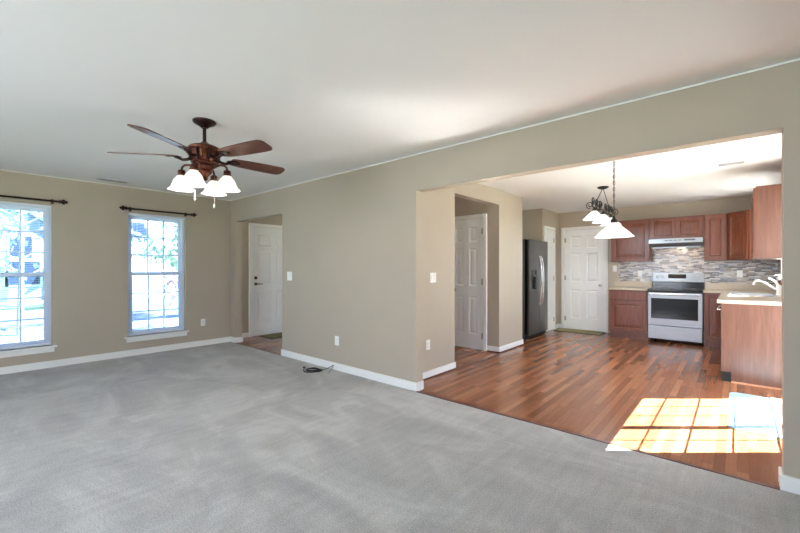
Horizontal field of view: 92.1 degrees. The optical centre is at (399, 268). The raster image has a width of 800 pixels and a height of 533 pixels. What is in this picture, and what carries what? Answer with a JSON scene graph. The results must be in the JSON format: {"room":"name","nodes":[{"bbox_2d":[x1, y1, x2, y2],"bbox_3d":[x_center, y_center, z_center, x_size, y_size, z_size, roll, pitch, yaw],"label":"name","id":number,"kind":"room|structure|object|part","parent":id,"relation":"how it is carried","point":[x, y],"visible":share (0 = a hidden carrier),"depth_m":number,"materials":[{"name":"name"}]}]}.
{"room":"living room","nodes":[
{"label":"living room","id":0,"kind":"room"},
{"bbox_2d":[0,170,230,366],"bbox_3d":[-4.896,0.091,4.542,0.150,2.550,5.802,0,0,41],"label":"wall","id":1,"kind":"structure","parent":0,"point":[90,231],"depth_m":5.37,"materials":[{"name":"paint"}]},
{"bbox_2d":[0,204,56,357],"bbox_3d":[-4.742,0.131,4.676,0.185,1.875,0.870,0,0,41],"label":"window","id":2,"kind":"structure","parent":1,"relation":"in","point":[47,261],"depth_m":4.89,"materials":[{"name":"white plastic"}]},
{"bbox_3d":[-4.793,-0.331,4.720,0.030,0.882,0.720,0,0,41],"label":"sash","id":3,"kind":"part","parent":2,"relation":"part of","materials":[{"name":"white plastic"}]},
{"bbox_3d":[-4.767,0.506,4.697,0.030,0.904,0.720,0,0,41],"label":"sash","id":4,"kind":"part","parent":2,"relation":"part of","materials":[{"name":"white plastic"}]},
{"bbox_2d":[0,201,50,349],"bbox_3d":[-4.727,0.086,4.663,0.045,1.776,0.768,0,0,41],"label":"window blind","id":5,"kind":"object","parent":2,"relation":"attached to","point":[1,202],"visible":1,"depth_m":4.77,"materials":[{"name":"white plastic"}]},
{"bbox_3d":[-4.730,0.965,4.665,0.026,0.018,0.762,0,0,41],"label":"rail","id":6,"kind":"part","parent":5,"relation":"part of","materials":[{"name":"white plastic"}]},
{"bbox_2d":[0,195,67,204],"bbox_3d":[-4.667,-0.852,4.607,0.109,0.070,1.076,0,0,41],"label":"curtain rod","id":7,"kind":"object","parent":1,"relation":"attached to","point":[52,201],"visible":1,"depth_m":4.78,"materials":[{"name":"brown metal"}]},
{"bbox_3d":[-4.651,-0.852,4.594,0.025,0.025,0.892,0,0,41],"label":"rod","id":8,"kind":"part","parent":7,"relation":"part of","materials":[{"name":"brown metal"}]},
{"bbox_2d":[0,169,229,200],"bbox_3d":[-4.803,-1.169,4.527,0.008,0.009,5.702,0,0,41],"label":"trim","id":9,"kind":"structure","parent":1,"relation":"attached to","point":[0,169],"depth_m":5.33,"materials":[{"name":"white paint"}]},
{"bbox_2d":[0,336,242,374],"bbox_3d":[-4.691,1.222,4.515,0.194,0.088,5.831,0,0,41],"label":"baseboard","id":10,"kind":"structure","parent":1,"relation":"attached to","point":[83,359],"depth_m":5.38,"materials":[{"name":"white paint"}]},
{"bbox_2d":[124,215,188,342],"bbox_3d":[-3.697,0.131,5.872,0.185,1.875,0.857,0,0,41],"label":"window","id":11,"kind":"structure","parent":1,"relation":"in","point":[180,268],"depth_m":5.89,"materials":[{"name":"white plastic"}]},
{"bbox_3d":[-3.748,-0.331,5.917,0.030,0.882,0.707,0,0,41],"label":"sash","id":12,"kind":"part","parent":11,"relation":"part of","materials":[{"name":"white plastic"}]},
{"bbox_3d":[-3.722,0.506,5.894,0.030,0.904,0.707,0,0,41],"label":"sash","id":13,"kind":"part","parent":11,"relation":"part of","materials":[{"name":"glass"}]},
{"bbox_2d":[128,213,184,335],"bbox_3d":[-3.683,0.086,5.859,0.045,1.776,0.755,0,0,41],"label":"window blind","id":14,"kind":"object","parent":11,"relation":"attached to","point":[134,214],"visible":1,"depth_m":5.88,"materials":[{"name":"white plastic"}]},
{"bbox_3d":[-3.685,0.965,5.862,0.026,0.018,0.749,0,0,41],"label":"rail","id":15,"kind":"part","parent":14,"relation":"part of","materials":[{"name":"white plastic"}]},
{"bbox_3d":[-3.511,0.091,6.061,0.002,1.730,0.002,0,0,41],"label":"lift cord","id":16,"kind":"part","parent":14,"relation":"part of","materials":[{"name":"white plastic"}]},
{"bbox_2d":[119,206,196,216],"bbox_3d":[-3.613,-0.852,5.814,0.109,0.070,1.036,0,0,41],"label":"curtain rod","id":17,"kind":"object","parent":1,"relation":"attached to","point":[120,207],"visible":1,"depth_m":5.74,"materials":[{"name":"brown metal"}]},
{"bbox_3d":[-3.598,-0.852,5.801,0.025,0.025,0.852,0,0,41],"label":"rod","id":18,"kind":"part","parent":17,"relation":"part of","materials":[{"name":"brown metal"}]},
{"bbox_2d":[242,216,281,336],"bbox_3d":[-2.386,0.086,7.796,0.150,2.560,2.173,0,0,41],"label":"wall","id":19,"kind":"structure","parent":0,"point":[277,220],"depth_m":7.15,"materials":[{"name":"paint"}]},
{"bbox_2d":[242,332,248,337],"bbox_3d":[-2.928,1.237,7.051,0.014,0.088,0.338,0,0,41],"label":"baseboard","id":20,"kind":"structure","parent":19,"relation":"attached to","point":[244,335],"depth_m":7.13,"materials":[{"name":"white paint"}]},
{"bbox_2d":[249,223,281,336],"bbox_3d":[-2.448,0.216,7.554,0.074,2.130,1.042,0,0,41],"label":"door","id":21,"kind":"structure","parent":19,"relation":"in","point":[265,244],"depth_m":7.43,"materials":[{"name":"white paint"}]},
{"bbox_2d":[0,0,799,212],"bbox_3d":[0.327,-1.264,3.644,9.900,0.180,11.520,0,0,41],"label":"ceiling","id":22,"kind":"structure","parent":0,"point":[333,87],"depth_m":2.40,"materials":[{"name":"white paint"}]},
{"bbox_2d":[97,177,128,183],"bbox_3d":[-3.828,-1.169,5.148,0.130,0.010,0.344,0,0,41],"label":"ceiling vent","id":23,"kind":"object","parent":22,"relation":"in","point":[98,178],"visible":1,"depth_m":5.13,"materials":[{"name":"white metal"}]},
{"bbox_2d":[107,117,284,207],"bbox_3d":[-1.589,-0.830,3.054,1.305,0.689,1.301,0,0,0],"label":"ceiling fan","id":24,"kind":"object","parent":22,"relation":"hanging from","point":[204,157],"visible":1,"depth_m":3.01,"materials":[{"name":"brown wood"}]},
{"bbox_3d":[-2.000,-0.891,3.010,0.477,0.041,0.149,0,0,-10],"label":"blade","id":25,"kind":"part","parent":24,"relation":"part of","materials":[{"name":"brown wood"}]},
{"bbox_3d":[-1.628,-0.891,2.645,0.149,0.041,0.477,0,0,9],"label":"blade","id":26,"kind":"part","parent":24,"relation":"part of","materials":[{"name":"brown wood"}]},
{"bbox_3d":[-1.740,-0.682,3.074,0.204,0.115,0.204,0,0,0],"label":"lamp shade","id":27,"kind":"part","parent":24,"relation":"part of","materials":[{"name":"white glass"}]},
{"bbox_3d":[-1.690,-0.783,3.074,0.165,0.097,0.064,0,0,0],"label":"lamp arm","id":28,"kind":"part","parent":24,"relation":"part of","materials":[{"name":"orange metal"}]},
{"bbox_3d":[-1.553,-0.682,2.906,0.204,0.115,0.204,0,0,0],"label":"lamp shade","id":29,"kind":"part","parent":24,"relation":"part of","materials":[{"name":"white glass"}]},
{"bbox_3d":[-1.553,-0.783,2.956,0.064,0.097,0.165,0,0,0],"label":"lamp arm","id":30,"kind":"part","parent":24,"relation":"part of","materials":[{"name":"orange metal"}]},
{"bbox_3d":[-1.492,-0.613,3.103,0.015,0.263,0.014,0,0,0],"label":"pull chain","id":31,"kind":"part","parent":24,"relation":"part of","materials":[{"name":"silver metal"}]},
{"bbox_3d":[-1.572,-0.682,3.261,0.204,0.115,0.204,0,0,0],"label":"lamp shade","id":32,"kind":"part","parent":24,"relation":"part of","materials":[{"name":"white glass"}]},
{"bbox_3d":[-1.572,-0.783,3.211,0.064,0.097,0.165,0,0,0],"label":"lamp arm","id":33,"kind":"part","parent":24,"relation":"part of","materials":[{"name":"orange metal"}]},
{"bbox_3d":[-1.435,-0.783,3.093,0.165,0.097,0.064,0,0,0],"label":"lamp arm","id":34,"kind":"part","parent":24,"relation":"part of","materials":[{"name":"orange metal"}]},
{"bbox_3d":[-1.385,-0.682,3.093,0.204,0.115,0.204,0,0,0],"label":"lamp shade","id":35,"kind":"part","parent":24,"relation":"part of","materials":[{"name":"white glass"}]},
{"bbox_3d":[-1.165,-0.891,2.886,0.477,0.041,0.149,0,0,26],"label":"blade","id":36,"kind":"part","parent":24,"relation":"part of","materials":[{"name":"brown wood"}]},
{"bbox_3d":[-1.252,-0.891,3.400,0.149,0.041,0.477,0,0,45],"label":"blade","id":37,"kind":"part","parent":24,"relation":"part of","materials":[{"name":"brown wood"}]},
{"bbox_2d":[583,186,621,225],"bbox_3d":[2.958,-0.926,5.622,0.290,0.516,1.210,0,0,41],"label":"chandelier","id":38,"kind":"object","parent":22,"relation":"hanging from","point":[596,217],"visible":0.93,"depth_m":5.51,"materials":[{"name":"white glass"}]},
{"bbox_3d":[2.655,-0.729,5.276,0.290,0.121,0.290,0,0,41],"label":"lamp shade","id":39,"kind":"part","parent":38,"relation":"part of","materials":[{"name":"white glass"}]},
{"bbox_3d":[2.958,-0.729,5.622,0.290,0.121,0.290,0,0,41],"label":"lamp shade","id":40,"kind":"part","parent":38,"relation":"part of","materials":[{"name":"white glass"}]},
{"bbox_3d":[3.260,-0.729,5.968,0.290,0.121,0.290,0,0,41],"label":"lamp shade","id":41,"kind":"part","parent":38,"relation":"part of","materials":[{"name":"white glass"}]},
{"bbox_2d":[594,162,633,237],"bbox_3d":[2.168,-0.750,3.909,0.360,0.867,0.360,0,0,41],"label":"pendant lamp","id":42,"kind":"object","parent":22,"relation":"hanging from","point":[614,229],"visible":0.8,"depth_m":3.85,"materials":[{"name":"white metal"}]},
{"bbox_3d":[2.168,-0.393,3.909,0.360,0.151,0.360,0,0,41],"label":"lamp shade","id":43,"kind":"part","parent":42,"relation":"part of","materials":[{"name":"white glass"}]},
{"bbox_3d":[2.168,-0.833,3.909,0.017,0.627,0.017,0,0,-4],"label":"chain","id":44,"kind":"part","parent":42,"relation":"part of","materials":[{"name":"black metal"}]},
{"bbox_2d":[716,160,746,166],"bbox_3d":[3.724,-1.179,4.341,0.264,0.010,0.150,0,0,41],"label":"ceiling vent","id":45,"kind":"object","parent":22,"relation":"in","point":[740,161],"visible":1,"depth_m":4.33,"materials":[{"name":"white metal"}]},
{"bbox_2d":[746,178,765,181],"bbox_3d":[4.767,-1.181,5.170,0.196,0.006,0.196,0,0,41],"label":"recessed light","id":46,"kind":"object","parent":22,"relation":"in","point":[757,179],"visible":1,"depth_m":5.18,"materials":[{"name":"white paint"}]},
{"bbox_2d":[0,328,799,532],"bbox_3d":[0.334,1.326,3.651,9.700,0.120,11.340,0,0,41],"label":"floor","id":47,"kind":"structure","parent":0,"point":[226,437],"depth_m":2.74,"materials":[{"name":"grey carpet"}]},
{"bbox_2d":[236,343,280,354],"bbox_3d":[-2.258,1.269,6.083,1.405,0.014,0.030,0,0,41],"label":"trim","id":48,"kind":"structure","parent":47,"relation":"on","point":[236,343],"depth_m":6.00,"materials":[{"name":"brown wood"}]},
{"bbox_2d":[260,332,281,338],"bbox_3d":[-2.230,1.275,7.450,0.440,0.012,0.810,0,0,41],"label":"door mat","id":49,"kind":"object","parent":47,"relation":"on","point":[275,335],"visible":0.47,"depth_m":7.29,"materials":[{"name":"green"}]},
{"bbox_2d":[303,365,333,372],"bbox_3d":[-1.032,1.226,4.734,0.431,0.080,0.170,0,0,15],"label":"cord","id":50,"kind":"object","parent":47,"relation":"on","point":[304,367],"visible":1,"depth_m":4.71,"materials":[{"name":"black plastic"}]},
{"bbox_2d":[522,239,547,339],"bbox_3d":[2.308,0.380,7.401,0.881,1.803,0.895,0,0,41],"label":"refrigerator","id":51,"kind":"object","parent":47,"relation":"on","point":[534,252],"visible":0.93,"depth_m":7.02,"materials":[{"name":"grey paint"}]},
{"bbox_3d":[2.424,0.341,7.011,0.030,1.710,0.461,0,0,41],"label":"freezer door","id":52,"kind":"part","parent":51,"relation":"part of","materials":[{"name":"metal"}]},
{"bbox_3d":[2.593,0.221,7.122,0.083,0.906,0.027,0,0,41],"label":"handle","id":53,"kind":"part","parent":51,"relation":"part of","materials":[{"name":"silver metal"}]},
{"bbox_2d":[554,328,605,334],"bbox_3d":[3.619,1.275,7.793,0.880,0.012,0.420,0,0,41],"label":"door mat","id":54,"kind":"object","parent":47,"relation":"on","point":[559,329],"visible":1,"depth_m":7.75,"materials":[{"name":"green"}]},
{"bbox_2d":[416,391,779,489],"bbox_3d":[1.175,1.269,3.086,2.662,0.014,0.030,0,0,41],"label":"trim","id":55,"kind":"structure","parent":47,"relation":"on","point":[595,439],"depth_m":2.73,"materials":[{"name":"brown wood"}]},
{"bbox_2d":[609,290,650,339],"bbox_3d":[4.298,0.839,7.189,0.612,0.885,0.550,0,0,41],"label":"base cabinet","id":56,"kind":"object","parent":47,"relation":"on","point":[628,309],"visible":0.96,"depth_m":6.98,"materials":[{"name":"brown wood"}]},
{"bbox_3d":[4.123,0.498,6.989,0.582,0.165,0.019,0,0,41],"label":"drawer","id":57,"kind":"part","parent":56,"relation":"part of","materials":[{"name":"brown wood"}]},
{"bbox_3d":[4.123,0.871,6.989,0.582,0.540,0.019,0,0,41],"label":"cabinet door","id":58,"kind":"part","parent":56,"relation":"part of","materials":[{"name":"brown wood"}]},
{"bbox_2d":[608,281,651,290],"bbox_3d":[4.283,0.323,7.184,0.625,0.143,0.577,0,0,41],"label":"countertop","id":59,"kind":"structure","parent":56,"relation":"on","point":[619,285],"depth_m":7.27,"materials":[{"name":"beige laminate"}]},
{"bbox_2d":[648,272,703,345],"bbox_3d":[4.792,0.679,6.704,0.754,1.204,0.576,0,0,41],"label":"electric range","id":60,"kind":"object","parent":47,"relation":"on","point":[675,300],"visible":1,"depth_m":6.58,"materials":[{"name":"silver metal"}]},
{"bbox_3d":[4.653,1.103,6.545,0.750,0.225,0.045,0,0,41],"label":"storage drawer","id":61,"kind":"part","parent":60,"relation":"part of","materials":[{"name":"metal"}]},
{"bbox_3d":[4.654,0.700,6.546,0.750,0.562,0.043,0,0,41],"label":"oven door","id":62,"kind":"part","parent":60,"relation":"part of","materials":[{"name":"metal"}]},
{"bbox_3d":[4.621,0.435,6.509,0.714,0.041,0.057,0,0,41],"label":"oven handle","id":63,"kind":"part","parent":60,"relation":"part of","materials":[{"name":"silver metal"}]},
{"bbox_2d":[648,288,703,291],"bbox_3d":[4.806,0.375,6.721,0.754,0.038,0.483,0,0,41],"label":"cooktop","id":64,"kind":"object","parent":60,"relation":"in","point":[650,289],"depth_m":6.62,"materials":[{"name":"black"}]},
{"bbox_2d":[704,293,720,347],"bbox_3d":[5.223,0.839,6.381,0.290,0.885,0.550,0,0,41],"label":"base cabinet","id":65,"kind":"object","parent":47,"relation":"on","point":[712,317],"visible":0.65,"depth_m":6.21,"materials":[{"name":"brown wood"}]},
{"bbox_2d":[721,303,781,389],"bbox_3d":[3.889,0.839,4.187,0.622,0.885,0.048,0,0,41],"label":"cabinet end panel","id":66,"kind":"object","parent":47,"relation":"on","point":[751,335],"visible":0.77,"depth_m":4.21,"materials":[{"name":"brown wood"}]},
{"bbox_3d":[3.910,1.273,4.145,0.537,0.016,0.012,0,0,41],"label":"shoe moulding","id":67,"kind":"part","parent":66,"relation":"part of","materials":[{"name":"brown wood"}]},
{"bbox_2d":[727,392,781,438],"bbox_3d":[3.205,1.276,3.381,0.500,0.008,1.190,0,0,41],"label":"rug","id":68,"kind":"object","parent":47,"relation":"on","point":[755,414],"visible":0.66,"depth_m":3.36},
{"bbox_3d":[4.836,0.838,5.273,0.625,0.885,1.615,0,0,41],"label":"base cabinet","id":69,"kind":"object","parent":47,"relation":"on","visible":0},
{"bbox_2d":[703,283,781,305],"bbox_3d":[4.693,0.323,5.316,0.902,0.143,2.852,0,0,41],"label":"countertop","id":70,"kind":"structure","parent":69,"relation":"on","point":[724,289],"depth_m":5.67,"materials":[{"name":"beige laminate"}]},
{"bbox_2d":[729,292,777,296],"bbox_3d":[4.763,0.438,5.227,0.464,0.177,0.748,0,0,41],"label":"sink","id":71,"kind":"object","parent":70,"relation":"in","point":[730,293],"visible":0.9,"depth_m":5.30,"materials":[{"name":"ceramic"}]},
{"bbox_2d":[731,293,771,294],"bbox_3d":[4.881,0.440,5.362,0.417,0.174,0.337,0,0,41],"label":"basin","id":72,"kind":"object","parent":71,"relation":"in","point":[731,293],"depth_m":5.40,"materials":[{"name":"ceramic"}]},
{"bbox_2d":[752,278,781,295],"bbox_3d":[4.878,0.240,5.127,0.294,0.229,0.068,0,0,41],"label":"faucet","id":73,"kind":"object","parent":70,"relation":"on","point":[778,288],"visible":0.94,"depth_m":5.07,"materials":[{"name":"white plastic"}]},
{"bbox_3d":[4.866,0.226,5.137,0.265,0.137,0.030,0,0,41],"label":"spout","id":74,"kind":"part","parent":73,"relation":"part of","materials":[{"name":"white plastic"}]},
{"bbox_2d":[423,183,521,371],"bbox_3d":[1.020,0.086,5.380,0.115,2.560,3.013,0,0,41],"label":"wall","id":75,"kind":"structure","parent":0,"point":[438,205],"depth_m":4.90,"materials":[{"name":"paint"}]},
{"bbox_2d":[426,339,429,349],"bbox_3d":[0.328,0.891,4.493,0.009,0.116,0.072,0,0,41],"label":"wall outlet","id":76,"kind":"object","parent":75,"relation":"attached to","point":[427,341],"visible":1,"depth_m":4.49,"materials":[{"name":"white plastic"}]},
{"bbox_2d":[430,273,435,282],"bbox_3d":[0.394,0.111,4.568,0.010,0.118,0.118,0,0,41],"label":"light switch","id":77,"kind":"object","parent":75,"relation":"attached to","point":[432,275],"visible":1,"depth_m":4.56,"materials":[{"name":"white plastic"}]},
{"bbox_2d":[423,362,456,380],"bbox_3d":[0.355,1.237,4.599,0.141,0.088,0.962,0,0,41],"label":"baseboard","id":78,"kind":"structure","parent":75,"relation":"attached to","point":[432,373],"depth_m":4.64,"materials":[{"name":"white paint"}]},
{"bbox_3d":[0.404,1.273,4.557,0.012,0.016,0.962,0,0,41],"label":"shoe moulding","id":79,"kind":"part","parent":78,"relation":"part of","materials":[{"name":"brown wood"}]},
{"bbox_2d":[487,339,523,352],"bbox_3d":[1.671,1.237,6.246,0.326,0.088,0.880,0,0,41],"label":"baseboard","id":80,"kind":"structure","parent":75,"relation":"attached to","point":[510,346],"depth_m":5.96,"materials":[{"name":"white paint"}]},
{"bbox_3d":[1.710,1.272,6.212,0.221,0.019,0.880,0,0,41],"label":"shoe moulding","id":81,"kind":"part","parent":80,"relation":"part of","materials":[{"name":"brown wood"}]},
{"bbox_2d":[455,196,491,349],"bbox_3d":[-0.062,0.086,7.286,4.022,2.560,0.115,0,0,41],"label":"wall","id":82,"kind":"structure","parent":0,"point":[463,207],"depth_m":5.97,"materials":[{"name":"paint"}]},
{"bbox_2d":[455,214,486,350],"bbox_3d":[1.049,0.216,6.185,0.732,2.130,0.083,0,0,41],"label":"door","id":83,"kind":"structure","parent":82,"relation":"in","point":[470,234],"depth_m":6.15,"materials":[{"name":"white paint"}]},
{"bbox_2d":[231,60,799,477],"bbox_3d":[0.553,0.086,3.712,9.450,2.560,0.115,0,0,41],"label":"wall","id":84,"kind":"structure","parent":0,"point":[352,241],"depth_m":4.01,"materials":[{"name":"paint"}]},
{"bbox_2d":[287,272,291,280],"bbox_3d":[-1.571,0.111,5.483,0.118,0.125,0.010,0,0,41],"label":"light switch","id":85,"kind":"object","parent":84,"relation":"attached to","point":[289,274],"visible":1,"depth_m":5.48,"materials":[{"name":"white plastic"}]},
{"bbox_2d":[335,336,338,345],"bbox_3d":[-0.787,0.901,4.800,0.072,0.116,0.009,0,0,41],"label":"wall outlet","id":86,"kind":"object","parent":84,"relation":"attached to","point":[336,337],"visible":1,"depth_m":4.79,"materials":[{"name":"white plastic"}]},
{"bbox_2d":[281,349,423,390],"bbox_3d":[-0.742,1.222,4.833,2.531,0.088,0.129,0,0,41],"label":"baseboard","id":87,"kind":"structure","parent":84,"relation":"attached to","point":[405,384],"depth_m":4.51,"materials":[{"name":"white paint"}]},
{"bbox_2d":[230,58,799,200],"bbox_3d":[0.534,-1.169,3.646,9.192,0.009,0.008,0,0,41],"label":"trim","id":88,"kind":"structure","parent":84,"relation":"attached to","point":[799,58],"depth_m":2.89,"materials":[{"name":"white paint"}]},
{"bbox_2d":[778,466,799,494],"bbox_3d":[3.121,1.222,1.460,2.418,0.088,0.129,0,0,41],"label":"baseboard","id":89,"kind":"structure","parent":84,"relation":"attached to","point":[787,483],"depth_m":2.18,"materials":[{"name":"white paint"}]},
{"bbox_2d":[522,208,543,240],"bbox_3d":[2.551,0.086,7.939,0.800,2.560,0.115,0,0,41],"label":"wall","id":90,"kind":"structure","parent":0,"point":[532,220],"depth_m":7.75,"materials":[{"name":"paint"}]},
{"bbox_2d":[544,209,558,323],"bbox_3d":[3.111,0.086,8.060,0.115,2.560,0.805,0,0,41],"label":"wall","id":91,"kind":"structure","parent":0,"point":[551,219],"depth_m":8.23,"materials":[{"name":"paint"}]},
{"bbox_2d":[544,226,555,331],"bbox_3d":[3.065,0.216,7.898,0.028,2.130,0.592,0,0,41],"label":"door","id":92,"kind":"structure","parent":91,"relation":"in","point":[549,235],"depth_m":7.99,"materials":[{"name":"white paint"}]},
{"bbox_3d":[3.061,0.243,7.902,0.016,2.060,0.460,0,0,41],"label":"panel","id":93,"kind":"part","parent":92,"relation":"part of","materials":[{"name":"white paint"}]},
{"bbox_2d":[559,196,776,332],"bbox_3d":[4.477,0.086,7.476,4.310,2.560,0.128,0,0,41],"label":"wall","id":94,"kind":"structure","parent":0,"point":[685,260],"depth_m":6.92,"materials":[{"name":"tile"}]},
{"bbox_2d":[561,225,607,332],"bbox_3d":[3.781,0.208,7.955,0.894,2.145,0.083,0,0,41],"label":"door","id":95,"kind":"structure","parent":94,"relation":"in","point":[584,257],"depth_m":7.98,"materials":[{"name":"white paint"}]},
{"bbox_2d":[611,219,651,261],"bbox_3d":[4.363,-0.510,7.277,0.626,0.763,0.320,0,0,41],"label":"upper cabinet","id":96,"kind":"object","parent":94,"relation":"attached to","point":[636,248],"visible":0.81,"depth_m":7.12,"materials":[{"name":"brown wood"}]},
{"bbox_2d":[649,237,703,248],"bbox_3d":[4.839,-0.429,6.758,0.758,0.168,0.476,0,0,41],"label":"range hood","id":97,"kind":"object","parent":94,"relation":"attached to","point":[694,242],"visible":0.94,"depth_m":6.59,"materials":[{"name":"metal"}]},
{"bbox_2d":[650,215,703,238],"bbox_3d":[4.890,-0.704,6.817,0.768,0.376,0.320,0,0,41],"label":"upper cabinet","id":98,"kind":"object","parent":94,"relation":"attached to","point":[685,226],"visible":0.94,"depth_m":6.68,"materials":[{"name":"brown wood"}]},
{"bbox_3d":[4.647,-0.703,6.829,0.362,0.350,0.019,0,0,41],"label":"door","id":99,"kind":"part","parent":98,"relation":"part of","materials":[{"name":"brown wood"}]},
{"bbox_3d":[4.935,-0.703,6.578,0.362,0.350,0.019,0,0,41],"label":"door","id":100,"kind":"part","parent":98,"relation":"part of","materials":[{"name":"brown wood"}]},
{"bbox_2d":[704,213,726,260],"bbox_3d":[5.291,-0.510,6.466,0.291,0.763,0.320,0,0,41],"label":"upper cabinet","id":101,"kind":"object","parent":94,"relation":"attached to","point":[715,225],"visible":0.97,"depth_m":6.35,"materials":[{"name":"brown wood"}]},
{"bbox_2d":[737,270,742,276],"bbox_3d":[5.622,0.091,6.385,0.072,0.116,0.009,0,0,41],"label":"wall outlet","id":102,"kind":"object","parent":94,"relation":"attached to","point":[739,272],"visible":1,"depth_m":6.38,"materials":[{"name":"white plastic"}]},
{"bbox_2d":[727,210,779,260],"bbox_3d":[5.537,-0.510,6.066,0.600,0.763,0.600,0,0,41],"label":"upper cabinet","id":103,"kind":"object","parent":94,"relation":"attached to","point":[739,222],"visible":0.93,"depth_m":6.01,"materials":[{"name":"brown wood"}]},
{"bbox_3d":[5.290,-0.509,6.049,0.019,0.733,0.323,0,0,-4],"label":"cabinet door","id":104,"kind":"part","parent":103,"relation":"part of","materials":[{"name":"brown wood"}]},
{"bbox_3d":[4.274,0.086,4.059,0.120,2.560,5.303,0,0,41],"label":"wall","id":105,"kind":"structure","parent":0,"visible":0},
{"bbox_2d":[751,184,781,259],"bbox_3d":[4.304,-0.504,4.459,0.344,0.790,0.860,0,0,41],"label":"upper cabinet","id":106,"kind":"object","parent":105,"relation":"attached to","point":[766,200],"visible":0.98,"depth_m":4.18,"materials":[{"name":"brown wood"}]},
{"bbox_3d":[4.322,-0.502,4.728,0.019,0.763,0.408,0,0,41],"label":"door","id":107,"kind":"part","parent":106,"relation":"part of","materials":[{"name":"brown wood"}]},
{"bbox_3d":[4.041,-0.502,4.405,0.019,0.763,0.408,0,0,41],"label":"door","id":108,"kind":"part","parent":106,"relation":"part of","materials":[{"name":"brown wood"}]},
{"bbox_2d":[777,259,780,281],"bbox_3d":[5.704,0.038,5.793,0.008,0.425,0.791,0,0,41],"label":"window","id":109,"kind":"structure","parent":105,"relation":"attached to","point":[778,261],"depth_m":5.80,"materials":[{"name":"white"}]},
{"bbox_2d":[776,259,781,282],"bbox_3d":[5.155,-0.323,5.136,0.170,1.068,0.920,0,0,41],"label":"window","id":110,"kind":"structure","parent":105,"relation":"in","point":[779,278],"depth_m":5.43,"materials":[{"name":"white plastic"}]},
{"label":"outside","id":111,"kind":"structure","parent":0,"visible":0},
{"bbox_2d":[132,318,177,329],"bbox_3d":[-5.392,1.802,11.081,8.100,0.023,2.800,0,0,41],"label":"driveway","id":112,"kind":"structure","parent":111,"point":[167,320],"depth_m":12.52,"materials":[{"name":"concrete"}]},
{"bbox_2d":[141,223,175,270],"bbox_3d":[-7.611,-0.433,14.077,3.784,4.503,3.449,0,0,41],"label":"tree","id":113,"kind":"object","parent":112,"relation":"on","point":[172,260],"visible":0.08,"depth_m":13.11,"materials":[{"name":"green plant"}]},
{"bbox_2d":[154,263,177,305],"bbox_3d":[-6.295,0.736,11.547,1.722,2.168,1.593,0,0,41],"label":"tree","id":114,"kind":"object","parent":112,"relation":"on","point":[173,280],"visible":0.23,"depth_m":11.28,"materials":[{"name":"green plant"}]},
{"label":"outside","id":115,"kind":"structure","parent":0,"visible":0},
{"bbox_2d":[0,296,177,341],"bbox_3d":[-29.076,1.866,25.388,62.800,0.100,90.000,0,0,41],"label":"lawn","id":116,"kind":"structure","parent":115,"point":[12,305],"depth_m":17.87,"materials":[{"name":"green plant"}]},
{"bbox_2d":[0,210,42,301],"bbox_3d":[-25.489,-1.394,23.186,9.700,6.420,7.100,0,0,41],"label":"house","id":117,"kind":"structure","parent":116,"relation":"on","point":[5,282],"depth_m":21.61,"materials":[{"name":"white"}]},
{"bbox_3d":[-21.709,0.706,20.719,0.080,2.180,1.000,0,0,41],"label":"door","id":118,"kind":"part","parent":117,"relation":"part of","materials":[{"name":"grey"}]},
{"bbox_3d":[-21.036,-1.184,21.422,0.020,1.200,0.900,0,0,41],"label":"pane","id":119,"kind":"part","parent":117,"relation":"part of","materials":[{"name":"clear glass"}]},
{"bbox_3d":[-20.952,0.266,21.518,0.020,1.300,1.300,0,0,41],"label":"pane","id":120,"kind":"part","parent":117,"relation":"part of","materials":[{"name":"clear glass"}]},
{"bbox_2d":[0,209,42,335],"bbox_3d":[-10.691,-1.081,10.335,4.030,5.798,4.995,0,0,4],"label":"tree","id":121,"kind":"object","parent":116,"relation":"on","point":[10,215],"visible":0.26,"depth_m":10.38,"materials":[{"name":"green plant"}]},
{"bbox_2d":[32,221,172,265],"bbox_3d":[-13.932,-1.613,18.673,4.280,6.863,4.972,0,0,14],"label":"tree","id":122,"kind":"object","parent":116,"relation":"on","point":[156,225],"visible":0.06,"depth_m":19.05,"materials":[{"name":"green plant"}]},
{"bbox_2d":[132,220,177,297],"bbox_3d":[-17.950,-2.144,28.020,9.700,7.920,8.700,0,0,41],"label":"house","id":123,"kind":"structure","parent":116,"relation":"on","point":[154,280],"depth_m":23.98,"materials":[{"name":"white"}]},
{"bbox_3d":[-15.864,-2.184,23.544,0.020,1.200,0.900,0,0,41],"label":"pane","id":124,"kind":"part","parent":123,"relation":"part of","materials":[{"name":"clear glass"}]},
{"bbox_3d":[-15.815,0.656,23.660,0.050,2.280,2.960,0,0,41],"label":"garage door","id":125,"kind":"part","parent":123,"relation":"part of","materials":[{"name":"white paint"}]},
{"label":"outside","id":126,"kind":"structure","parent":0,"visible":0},
{"bbox_2d":[0,338,43,343],"bbox_3d":[-23.377,1.802,-7.235,1.100,0.023,48.350,0,0,41],"label":"sidewalk","id":127,"kind":"structure","parent":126,"point":[41,338],"depth_m":9.57,"materials":[{"name":"concrete"}]},
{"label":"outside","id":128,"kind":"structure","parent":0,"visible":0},
{"bbox_2d":[0,303,177,332],"bbox_3d":[-13.935,1.805,12.168,6.000,0.018,90.000,0,0,41],"label":"street","id":129,"kind":"structure","parent":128,"point":[5,325],"depth_m":14.38,"materials":[{"name":"grey asphalt"}]}
]}

